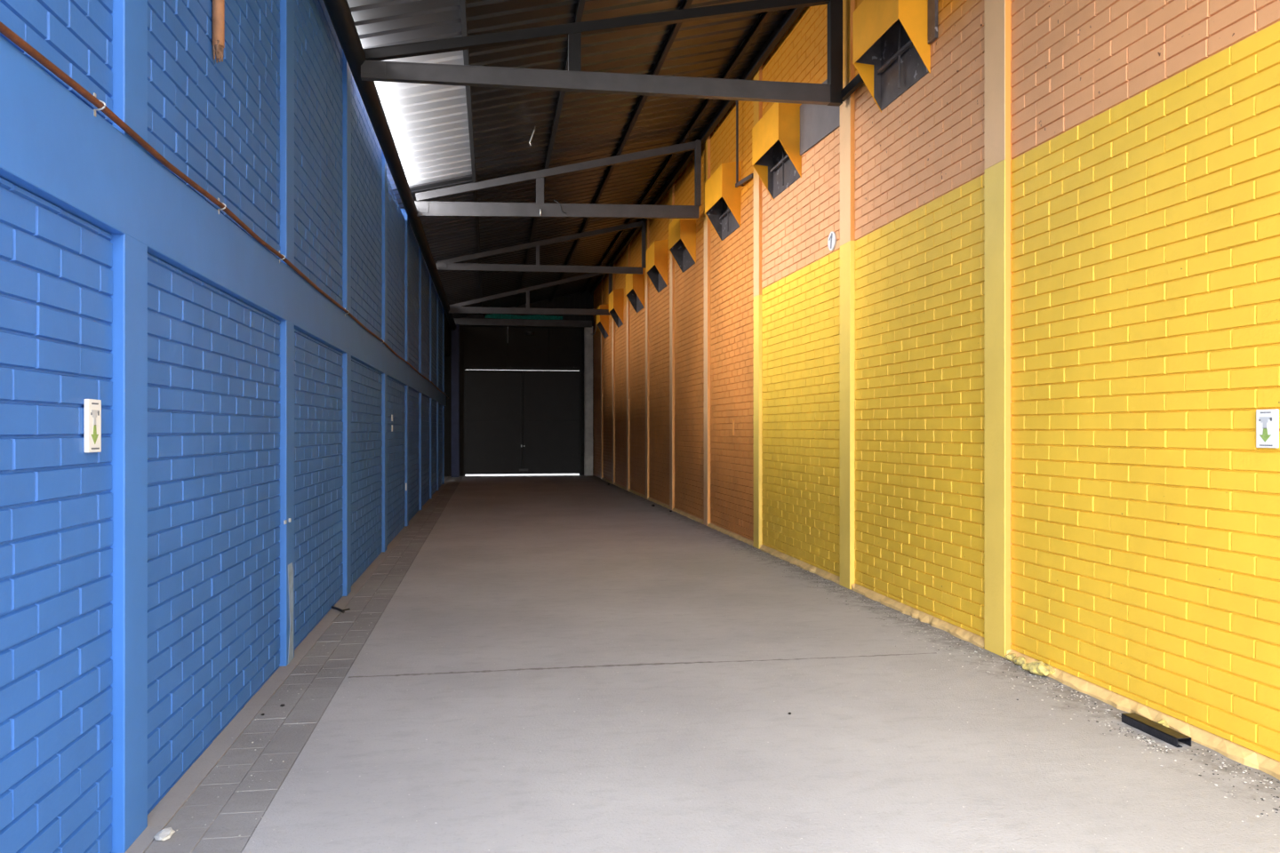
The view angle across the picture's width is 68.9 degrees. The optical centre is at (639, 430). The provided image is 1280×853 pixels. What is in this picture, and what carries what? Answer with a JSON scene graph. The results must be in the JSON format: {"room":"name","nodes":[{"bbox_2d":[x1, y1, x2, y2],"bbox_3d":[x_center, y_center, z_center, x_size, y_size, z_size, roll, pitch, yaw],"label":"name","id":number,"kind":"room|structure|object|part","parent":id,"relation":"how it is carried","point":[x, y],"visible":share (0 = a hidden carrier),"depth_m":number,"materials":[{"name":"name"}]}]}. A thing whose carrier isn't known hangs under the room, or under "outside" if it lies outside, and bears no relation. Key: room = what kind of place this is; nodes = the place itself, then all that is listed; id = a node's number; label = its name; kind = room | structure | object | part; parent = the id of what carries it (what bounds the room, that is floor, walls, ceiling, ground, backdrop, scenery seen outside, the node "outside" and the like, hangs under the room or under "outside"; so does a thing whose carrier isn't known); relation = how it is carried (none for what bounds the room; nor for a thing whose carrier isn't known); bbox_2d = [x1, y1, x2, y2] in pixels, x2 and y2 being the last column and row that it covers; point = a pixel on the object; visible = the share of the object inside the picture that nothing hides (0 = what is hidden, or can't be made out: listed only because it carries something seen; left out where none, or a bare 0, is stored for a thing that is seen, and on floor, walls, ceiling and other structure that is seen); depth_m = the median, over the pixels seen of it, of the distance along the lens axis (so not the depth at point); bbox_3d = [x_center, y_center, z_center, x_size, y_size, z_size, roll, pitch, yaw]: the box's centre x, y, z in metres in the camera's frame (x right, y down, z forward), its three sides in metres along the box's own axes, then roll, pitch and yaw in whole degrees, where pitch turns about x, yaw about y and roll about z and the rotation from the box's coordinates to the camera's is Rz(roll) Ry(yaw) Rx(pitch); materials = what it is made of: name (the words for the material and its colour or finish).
{"room":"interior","nodes":[
{"label":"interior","id":0,"kind":"room"},
{"bbox_2d":[0,0,449,852],"bbox_3d":[-4.225,-1.035,16.540,0.392,5.270,32.000,0,0,-9],"label":"wall","id":1,"kind":"structure","parent":0,"point":[153,582],"depth_m":4.25,"materials":[{"name":"blue brick"}]},
{"bbox_2d":[84,399,101,452],"bbox_3d":[-1.945,-0.015,3.318,0.017,0.188,0.107,0,0,-9],"label":"plate","id":2,"kind":"object","parent":1,"relation":"attached to","point":[92,408],"visible":1,"depth_m":3.30,"materials":[{"name":"white plastic"}]},
{"bbox_2d":[212,0,224,63],"bbox_3d":[-2.151,-2.640,4.761,0.052,1.521,0.067,0,0,-9],"label":"wooden stick","id":3,"kind":"object","parent":1,"relation":"attached to","point":[218,5],"visible":1,"depth_m":4.75,"materials":[{"name":"brown wood"}]},
{"bbox_2d":[0,21,448,398],"bbox_3d":[-3.859,-1.103,15.586,0.042,0.150,30.000,0,0,-9],"label":"conduit pipe","id":4,"kind":"object","parent":1,"relation":"attached to","point":[4,30],"visible":1,"depth_m":3.64,"materials":[{"name":"brown metal"}]},
{"bbox_2d":[323,0,455,330],"bbox_3d":[-3.848,-3.470,16.231,0.176,0.196,31.270,0,0,-9],"label":"wall plate","id":5,"kind":"object","parent":1,"relation":"attached to","point":[339,11],"visible":1,"depth_m":10.34,"materials":[{"name":"paint"}]},
{"bbox_2d":[448,265,612,315],"bbox_3d":[-3.167,-4.107,27.198,4.740,1.486,0.106,0,0,-9],"label":"roof truss","id":6,"kind":"object","parent":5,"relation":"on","point":[459,308],"visible":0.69,"depth_m":27.16,"materials":[{"name":"grey metal"}]},
{"bbox_3d":[-5.381,-3.468,26.797,0.200,0.128,0.014,0,0,-9],"label":"gusset plate","id":7,"kind":"part","parent":6,"relation":"part of","materials":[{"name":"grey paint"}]},
{"bbox_3d":[-3.266,-3.801,27.185,0.100,0.498,0.060,0,0,-9],"label":"post","id":8,"kind":"part","parent":6,"relation":"part of","materials":[{"name":"grey metal"}]},
{"bbox_3d":[-0.872,-4.207,27.569,0.090,1.285,0.100,0,0,-9],"label":"post","id":9,"kind":"part","parent":6,"relation":"part of","materials":[{"name":"grey metal"}]},
{"bbox_2d":[124,476,451,852],"bbox_3d":[-4.031,1.649,16.571,0.125,0.102,32.000,0,0,-9],"label":"curb","id":10,"kind":"object","parent":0,"point":[171,804],"visible":0.56,"depth_m":5.05,"materials":[{"name":"grey concrete"}]},
{"bbox_2d":[144,476,463,852],"bbox_3d":[-3.870,1.699,16.733,0.495,0.201,32.268,0,0,-9],"label":"paving","id":11,"kind":"object","parent":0,"point":[230,815],"visible":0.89,"depth_m":4.98,"materials":[{"name":"grey concrete"}]},
{"bbox_2d":[153,827,175,840],"bbox_3d":[-1.871,1.588,3.676,0.064,0.024,0.116,0,0,-9],"label":"chunk","id":12,"kind":"object","parent":11,"relation":"on","point":[165,834],"visible":1,"depth_m":3.65,"materials":[{"name":"white stone"}]},
{"bbox_2d":[176,531,424,845],"bbox_3d":[-2.498,1.598,8.816,0.456,0.007,11.805,0,0,-9],"label":"debris","id":13,"kind":"object","parent":11,"relation":"on","point":[424,532],"visible":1,"depth_m":4.82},
{"bbox_2d":[331,606,350,613],"bbox_3d":[-2.642,1.588,8.288,0.105,0.023,0.257,0,0,-40],"label":"twig","id":14,"kind":"object","parent":11,"relation":"on","point":[332,607],"visible":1,"depth_m":8.26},
{"bbox_2d":[451,324,459,477],"bbox_3d":[-6.330,-1.000,32.027,0.260,5.200,0.650,0,0,-9],"label":"pier","id":15,"kind":"object","parent":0,"point":[455,334],"visible":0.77,"depth_m":31.71,"materials":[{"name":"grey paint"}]},
{"bbox_2d":[444,290,593,476],"bbox_3d":[-4.194,-1.756,32.825,5.890,6.712,0.150,0,0,-9],"label":"wall","id":16,"kind":"structure","parent":0,"point":[480,346],"depth_m":32.78,"materials":[{"name":"metal"}]},
{"bbox_3d":[-4.119,-2.904,32.832,4.180,1.592,0.100,0,0,-9],"label":"transom panel","id":17,"kind":"part","parent":16,"relation":"part of","materials":[{"name":"black metal"}]},
{"bbox_2d":[464,365,581,474],"bbox_3d":[-4.109,-0.352,32.770,4.080,3.795,0.135,0,0,-9],"label":"door","id":18,"kind":"structure","parent":16,"relation":"in","point":[516,422],"depth_m":32.78,"materials":[{"name":"black paint"}]},
{"bbox_3d":[-5.125,-0.278,32.617,2.025,3.635,0.025,0,0,-9],"label":"frame","id":19,"kind":"part","parent":18,"relation":"part of","materials":[{"name":"black paint"}]},
{"bbox_3d":[-3.101,-0.278,32.941,2.035,3.635,0.025,0,0,-9],"label":"frame","id":20,"kind":"part","parent":18,"relation":"part of","materials":[{"name":"black paint"}]},
{"bbox_2d":[453,318,591,327],"bbox_3d":[-4.064,-3.710,32.299,4.820,0.220,0.170,0,0,-9],"label":"header beam","id":21,"kind":"structure","parent":0,"point":[458,321],"depth_m":32.21,"materials":[{"name":"grey metal"}]},
{"bbox_2d":[323,0,789,318],"bbox_3d":[-1.594,-4.421,16.956,5.490,1.331,32.390,0,0,-9],"label":"ceiling","id":22,"kind":"structure","parent":0,"point":[428,124],"depth_m":12.96,"materials":[{"name":"metal"}]},
{"bbox_2d":[459,0,483,315],"bbox_3d":[-2.950,-4.030,16.795,0.055,0.100,31.700,0,0,-9],"label":"purlin","id":23,"kind":"structure","parent":22,"relation":"attached to","point":[462,3],"depth_m":12.06,"materials":[{"name":"metal"}]},
{"bbox_2d":[484,313,562,319],"bbox_3d":[-4.058,-3.960,32.644,2.700,0.200,0.050,0,0,-9],"label":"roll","id":24,"kind":"object","parent":22,"relation":"hanging from","point":[492,316],"visible":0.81,"depth_m":32.62,"materials":[{"name":"black metal"}]},
{"bbox_2d":[528,126,535,145],"bbox_3d":[-1.510,-4.139,13.126,0.092,0.285,0.020,0,0,-9],"label":"wire","id":25,"kind":"object","parent":22,"relation":"hanging from","point":[534,126],"visible":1,"depth_m":13.12,"materials":[{"name":"silver metal"}]},
{"bbox_2d":[515,0,585,307],"bbox_3d":[-1.805,-4.305,16.978,0.055,0.100,31.700,0,0,-9],"label":"purlin","id":26,"kind":"structure","parent":22,"relation":"attached to","point":[580,4],"depth_m":13.24,"materials":[{"name":"metal"}]},
{"bbox_2d":[550,0,693,301],"bbox_3d":[-0.640,-4.584,17.165,0.055,0.100,31.700,0,0,-9],"label":"purlin","id":27,"kind":"structure","parent":22,"relation":"attached to","point":[686,4],"depth_m":13.70,"materials":[{"name":"metal"}]},
{"bbox_2d":[580,10,773,295],"bbox_3d":[0.427,-4.840,17.335,0.055,0.100,31.700,0,0,-9],"label":"purlin","id":28,"kind":"structure","parent":22,"relation":"attached to","point":[764,17],"depth_m":14.33,"materials":[{"name":"metal"}]},
{"bbox_2d":[584,326,592,475],"bbox_3d":[-1.810,-1.025,32.912,0.285,5.250,0.330,0,0,-9],"label":"column","id":29,"kind":"structure","parent":0,"point":[588,332],"depth_m":32.75,"materials":[{"name":"grey metal"}]},
{"bbox_2d":[241,473,1279,852],"bbox_3d":[-1.066,1.700,12.995,30.000,0.200,54.000,0,0,-9],"label":"floor","id":30,"kind":"structure","parent":0,"point":[671,735],"depth_m":4.98,"materials":[{"name":"concrete"}]},
{"bbox_2d":[347,652,935,678],"bbox_3d":[0.120,1.599,6.369,4.069,0.001,0.081,0,0,-9],"label":"joint","id":31,"kind":"object","parent":30,"relation":"on","point":[654,664],"visible":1,"depth_m":6.32,"materials":[{"name":"grey concrete"}]},
{"bbox_2d":[302,491,1279,852],"bbox_3d":[-0.953,1.599,14.010,4.243,0.005,21.978,0,0,-9],"label":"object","id":32,"kind":"structure","parent":30,"relation":"on","point":[494,492],"depth_m":4.67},
{"bbox_2d":[733,547,1279,817],"bbox_3d":[1.989,1.598,8.317,0.568,0.009,9.010,0,0,-9],"label":"gravel","id":33,"kind":"structure","parent":30,"relation":"on","point":[1138,738],"depth_m":5.32,"materials":[{"name":"grey gravel"}]},
{"bbox_2d":[1004,653,1015,661],"bbox_3d":[2.583,1.576,6.472,0.099,0.048,0.099,0,0,-9],"label":"lump","id":34,"kind":"object","parent":30,"relation":"on","point":[1011,656],"visible":0.77,"depth_m":6.45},
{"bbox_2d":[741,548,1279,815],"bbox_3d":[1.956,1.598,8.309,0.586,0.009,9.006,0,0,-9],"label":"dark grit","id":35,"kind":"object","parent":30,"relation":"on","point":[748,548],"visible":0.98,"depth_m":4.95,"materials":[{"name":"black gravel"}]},
{"bbox_2d":[1012,656,1026,666],"bbox_3d":[2.576,1.569,6.342,0.092,0.061,0.106,0,0,25],"label":"lump","id":36,"kind":"object","parent":30,"relation":"on","point":[1019,660],"visible":0.88,"depth_m":6.31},
{"bbox_2d":[1021,663,1029,671],"bbox_3d":[2.586,1.577,6.226,0.083,0.045,0.107,0,0,-9],"label":"lump","id":37,"kind":"object","parent":30,"relation":"on","point":[1025,667],"visible":0.52,"depth_m":6.20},
{"bbox_2d":[1028,661,1055,676],"bbox_3d":[2.625,1.554,6.088,0.143,0.093,0.175,0,0,-30],"label":"lump","id":38,"kind":"object","parent":30,"relation":"on","point":[1036,668],"visible":1,"depth_m":6.05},
{"bbox_2d":[1121,712,1191,747],"bbox_3d":[2.712,1.577,4.915,0.080,0.046,0.420,0,0,-9],"label":"channel","id":39,"kind":"object","parent":30,"relation":"on","point":[1164,733],"visible":1,"depth_m":4.88,"materials":[{"name":"black metal"}]},
{"bbox_2d":[1157,720,1169,727],"bbox_3d":[2.811,1.580,5.010,0.072,0.040,0.095,0,0,-9],"label":"lump","id":40,"kind":"object","parent":30,"relation":"on","point":[1164,723],"visible":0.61,"depth_m":5.00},
{"bbox_2d":[592,0,1279,780],"bbox_3d":[0.954,-1.775,17.369,0.278,6.750,32.000,0,0,-9],"label":"wall","id":41,"kind":"structure","parent":0,"point":[1023,380],"depth_m":6.40,"materials":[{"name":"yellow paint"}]},
{"bbox_2d":[596,304,608,339],"bbox_3d":[-1.177,-3.400,29.282,0.283,1.000,1.000,0,0,-9],"label":"vent hood","id":42,"kind":"object","parent":41,"relation":"attached to","point":[602,321],"visible":0.81,"depth_m":28.80,"materials":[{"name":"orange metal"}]},
{"bbox_3d":[-1.313,-3.595,29.260,0.008,0.490,1.000,0,0,-9],"label":"panel","id":43,"kind":"part","parent":42,"relation":"part of","materials":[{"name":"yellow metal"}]},
{"bbox_3d":[-1.095,-3.395,28.793,0.275,0.990,0.008,0,0,-9],"label":"panel","id":44,"kind":"part","parent":42,"relation":"part of","materials":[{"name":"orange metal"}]},
{"bbox_2d":[360,0,863,106],"bbox_3d":[-0.186,-4.062,8.790,4.790,1.576,0.683,0,0,-9],"label":"roof truss","id":45,"kind":"object","parent":41,"relation":"attached to","point":[373,68],"visible":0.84,"depth_m":9.04,"materials":[{"name":"grey metal"}]},
{"bbox_3d":[-2.471,-3.366,8.669,0.200,0.112,0.014,0,0,-9],"label":"gusset plate","id":46,"kind":"part","parent":45,"relation":"part of","materials":[{"name":"grey paint"}]},
{"bbox_3d":[-0.632,-3.637,9.013,0.120,0.389,0.060,0,0,-9],"label":"post","id":47,"kind":"part","parent":45,"relation":"part of","materials":[{"name":"metal"}]},
{"bbox_3d":[1.970,-4.070,9.430,0.130,1.560,0.100,0,0,-9],"label":"post","id":48,"kind":"part","parent":45,"relation":"part of","materials":[{"name":"metal"}]},
{"bbox_2d":[608,288,623,327],"bbox_3d":[-0.670,-3.400,26.112,0.283,1.000,0.980,0,0,-9],"label":"vent hood","id":49,"kind":"object","parent":41,"relation":"attached to","point":[616,296],"visible":1,"depth_m":25.64,"materials":[{"name":"yellow metal"}]},
{"bbox_3d":[-0.806,-3.595,26.090,0.008,0.490,0.980,0,0,-9],"label":"panel","id":50,"kind":"part","parent":49,"relation":"part of","materials":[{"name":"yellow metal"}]},
{"bbox_3d":[-0.590,-3.395,25.633,0.275,0.990,0.008,0,0,-9],"label":"panel","id":51,"kind":"part","parent":49,"relation":"part of","materials":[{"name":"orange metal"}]},
{"bbox_2d":[607,226,641,266],"bbox_3d":[-0.431,-4.831,24.849,0.080,0.224,6.352,0,0,-9],"label":"purlin","id":52,"kind":"object","parent":41,"relation":"attached to","point":[634,232],"depth_m":24.61,"materials":[{"name":"metal"}]},
{"bbox_2d":[436,221,645,274],"bbox_3d":[-2.214,-4.217,21.244,4.740,1.266,0.106,0,0,-9],"label":"roof truss","id":53,"kind":"object","parent":52,"relation":"attached to","point":[449,264],"visible":0.98,"depth_m":21.21,"materials":[{"name":"grey metal"}]},
{"bbox_3d":[-4.429,-3.671,20.843,0.200,0.105,0.014,0,0,-9],"label":"gusset plate","id":54,"kind":"part","parent":53,"relation":"part of","materials":[{"name":"grey paint"}]},
{"bbox_3d":[-2.323,-3.966,21.230,0.080,0.444,0.060,0,0,-9],"label":"post","id":55,"kind":"part","parent":53,"relation":"part of","materials":[{"name":"grey metal"}]},
{"bbox_3d":[0.086,-4.305,21.615,0.080,1.090,0.100,0,0,-9],"label":"post","id":56,"kind":"part","parent":53,"relation":"part of","materials":[{"name":"grey metal"}]},
{"bbox_2d":[625,266,644,313],"bbox_3d":[-0.123,-3.400,22.691,0.283,1.000,1.150,0,0,-9],"label":"vent hood","id":57,"kind":"object","parent":41,"relation":"attached to","point":[635,283],"visible":0.8,"depth_m":22.29,"materials":[{"name":"yellow metal"}]},
{"bbox_3d":[-0.259,-3.595,22.669,0.008,0.490,1.150,0,0,-9],"label":"panel","id":58,"kind":"part","parent":57,"relation":"part of","materials":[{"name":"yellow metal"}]},
{"bbox_3d":[-0.029,-3.395,22.127,0.275,0.990,0.008,0,0,-9],"label":"panel","id":59,"kind":"part","parent":57,"relation":"part of","materials":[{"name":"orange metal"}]},
{"bbox_2d":[646,240,667,293],"bbox_3d":[0.351,-3.445,19.728,0.283,0.970,1.050,0,0,-9],"label":"vent hood","id":60,"kind":"object","parent":41,"relation":"attached to","point":[657,252],"visible":1,"depth_m":19.23,"materials":[{"name":"yellow metal"}]},
{"bbox_3d":[0.215,-3.635,19.706,0.008,0.470,1.050,0,0,-9],"label":"panel","id":61,"kind":"part","parent":60,"relation":"part of","materials":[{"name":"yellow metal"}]},
{"bbox_3d":[0.437,-3.440,19.214,0.275,0.960,0.008,0,0,-9],"label":"panel","id":62,"kind":"part","parent":60,"relation":"part of","materials":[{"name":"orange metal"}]},
{"bbox_2d":[650,150,694,205],"bbox_3d":[0.625,-4.831,18.249,0.080,0.224,4.336,0,0,-9],"label":"wall plate","id":63,"kind":"object","parent":41,"relation":"attached to","point":[690,155],"depth_m":17.90,"materials":[{"name":"metal"}]},
{"bbox_2d":[414,139,701,218],"bbox_3d":[-1.289,-4.133,15.265,4.677,1.434,0.106,0,0,-9],"label":"roof truss","id":64,"kind":"object","parent":63,"relation":"attached to","point":[425,209],"visible":0.94,"depth_m":15.23,"materials":[{"name":"grey metal"}]},
{"bbox_3d":[-3.473,-3.546,14.869,0.200,0.161,0.014,0,0,-9],"label":"gusset plate","id":65,"kind":"part","parent":64,"relation":"part of","materials":[{"name":"grey paint"}]},
{"bbox_3d":[-1.629,-3.900,15.214,0.130,0.425,0.060,0,0,-9],"label":"post","id":66,"kind":"part","parent":64,"relation":"part of","materials":[{"name":"grey metal"}]},
{"bbox_3d":[0.968,-4.303,15.629,0.090,1.094,0.100,0,0,-9],"label":"post","id":67,"kind":"part","parent":64,"relation":"part of","materials":[{"name":"grey metal"}]},
{"bbox_2d":[668,218,695,273],"bbox_3d":[0.768,-3.445,17.121,0.283,0.970,1.090,0,0,-9],"label":"vent hood","id":68,"kind":"object","parent":41,"relation":"attached to","point":[682,232],"visible":0.76,"depth_m":16.94,"materials":[{"name":"yellow metal"}]},
{"bbox_3d":[0.632,-3.635,17.100,0.008,0.470,1.090,0,0,-9],"label":"panel","id":69,"kind":"part","parent":68,"relation":"part of","materials":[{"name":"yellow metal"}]},
{"bbox_3d":[0.858,-3.440,16.588,0.275,0.960,0.008,0,0,-9],"label":"panel","id":70,"kind":"part","parent":68,"relation":"part of","materials":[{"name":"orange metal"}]},
{"bbox_2d":[696,99,735,145],"bbox_3d":[1.205,-4.831,14.620,0.080,0.224,2.452,0,0,-9],"label":"wall plate","id":71,"kind":"object","parent":41,"relation":"attached to","point":[726,104],"depth_m":14.62,"materials":[{"name":"metal"}]},
{"bbox_2d":[704,160,740,242],"bbox_3d":[1.244,-3.445,14.144,0.283,0.970,1.100,0,0,-9],"label":"vent hood","id":72,"kind":"object","parent":41,"relation":"attached to","point":[722,197],"visible":1,"depth_m":13.95,"materials":[{"name":"yellow metal"}]},
{"bbox_3d":[1.109,-3.635,14.123,0.008,0.470,1.100,0,0,-9],"label":"panel","id":73,"kind":"part","parent":72,"relation":"part of","materials":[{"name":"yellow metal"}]},
{"bbox_3d":[1.244,-3.900,14.144,0.283,0.060,1.100,0,0,-9],"label":"panel","id":74,"kind":"part","parent":72,"relation":"part of","materials":[{"name":"metal"}]},
{"bbox_3d":[1.335,-3.415,14.159,0.028,0.810,1.008,0,0,-9],"label":"louvre frame","id":75,"kind":"part","parent":72,"relation":"part of","materials":[{"name":"grey metal"}]},
{"bbox_3d":[1.335,-3.440,13.606,0.275,0.960,0.008,0,0,-9],"label":"panel","id":76,"kind":"part","parent":72,"relation":"part of","materials":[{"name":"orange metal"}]},
{"bbox_2d":[732,419,734,435],"bbox_3d":[1.400,-0.040,14.027,0.012,0.240,0.060,0,0,-9],"label":"tag","id":77,"kind":"object","parent":41,"relation":"attached to","point":[732,420],"visible":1,"depth_m":14.01,"materials":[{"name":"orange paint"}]},
{"bbox_2d":[735,100,753,187],"bbox_3d":[1.486,-4.181,13.216,0.118,1.379,0.684,0,0,-9],"label":"wall bracket","id":78,"kind":"object","parent":41,"relation":"attached to","point":[742,181],"visible":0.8,"depth_m":13.48,"materials":[{"name":"grey metal"}]},
{"bbox_2d":[739,7,804,79],"bbox_3d":[1.659,-4.831,11.783,0.080,0.225,2.713,0,0,-9],"label":"wall plate","id":79,"kind":"object","parent":41,"relation":"attached to","point":[780,30],"depth_m":11.69,"materials":[{"name":"metal"}]},
{"bbox_2d":[752,102,801,199],"bbox_3d":[1.671,-3.445,11.478,0.283,0.970,1.100,0,0,-9],"label":"vent hood","id":80,"kind":"object","parent":41,"relation":"attached to","point":[776,157],"visible":0.94,"depth_m":11.38,"materials":[{"name":"yellow metal"}]},
{"bbox_3d":[1.589,-3.440,12.018,0.275,0.960,0.008,0,0,-9],"label":"panel","id":81,"kind":"part","parent":80,"relation":"part of","materials":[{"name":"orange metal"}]},
{"bbox_3d":[1.535,-3.635,11.456,0.008,0.470,1.100,0,0,-9],"label":"panel","id":82,"kind":"part","parent":80,"relation":"part of","materials":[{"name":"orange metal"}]},
{"bbox_3d":[1.761,-3.415,11.493,0.028,0.810,1.008,0,0,-9],"label":"louvre frame","id":83,"kind":"part","parent":80,"relation":"part of","materials":[{"name":"grey metal"}]},
{"bbox_3d":[1.761,-3.440,10.940,0.275,0.960,0.008,0,0,-9],"label":"panel","id":84,"kind":"part","parent":80,"relation":"part of","materials":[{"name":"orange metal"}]},
{"bbox_2d":[800,79,839,155],"bbox_3d":[1.979,-3.485,10.377,0.021,0.630,1.447,0,0,-9],"label":"board","id":85,"kind":"object","parent":41,"relation":"attached to","point":[817,122],"visible":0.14,"depth_m":10.43,"materials":[{"name":"grey metal"}]},
{"bbox_2d":[827,232,836,250],"bbox_3d":[2.046,-2.015,9.948,0.024,0.200,0.200,0,0,-9],"label":"disc","id":86,"kind":"object","parent":41,"relation":"attached to","point":[832,237],"visible":1,"depth_m":9.92,"materials":[{"name":"white plastic"}]},
{"bbox_2d":[852,0,930,112],"bbox_3d":[2.194,-3.445,8.210,0.283,0.970,0.980,0,0,-9],"label":"vent hood","id":87,"kind":"object","parent":41,"relation":"attached to","point":[892,50],"visible":1,"depth_m":8.26,"materials":[{"name":"yellow metal"}]},
{"bbox_3d":[2.121,-3.440,8.690,0.275,0.960,0.008,0,0,-9],"label":"panel","id":88,"kind":"part","parent":87,"relation":"part of","materials":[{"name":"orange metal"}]},
{"bbox_3d":[2.058,-3.635,8.188,0.008,0.470,0.980,0,0,-9],"label":"panel","id":89,"kind":"part","parent":87,"relation":"part of","materials":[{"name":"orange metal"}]},
{"bbox_3d":[2.284,-3.415,8.224,0.028,0.810,0.888,0,0,-9],"label":"louvre frame","id":90,"kind":"part","parent":87,"relation":"part of","materials":[{"name":"grey metal"}]},
{"bbox_3d":[2.275,-3.440,7.731,0.275,0.960,0.008,0,0,-9],"label":"panel","id":91,"kind":"part","parent":87,"relation":"part of","materials":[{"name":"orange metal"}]},
{"bbox_2d":[928,0,937,44],"bbox_3d":[2.408,-3.950,7.673,0.029,1.500,0.132,0,0,-9],"label":"board","id":92,"kind":"object","parent":41,"relation":"attached to","point":[932,4],"visible":1,"depth_m":7.64,"materials":[{"name":"wood"}]},
{"bbox_2d":[1256,408,1279,447],"bbox_3d":[2.942,-0.006,4.377,0.017,0.181,0.115,0,0,-9],"label":"plate","id":93,"kind":"object","parent":41,"relation":"attached to","point":[1267,420],"visible":1,"depth_m":4.36,"materials":[{"name":"white plastic"}]}
]}

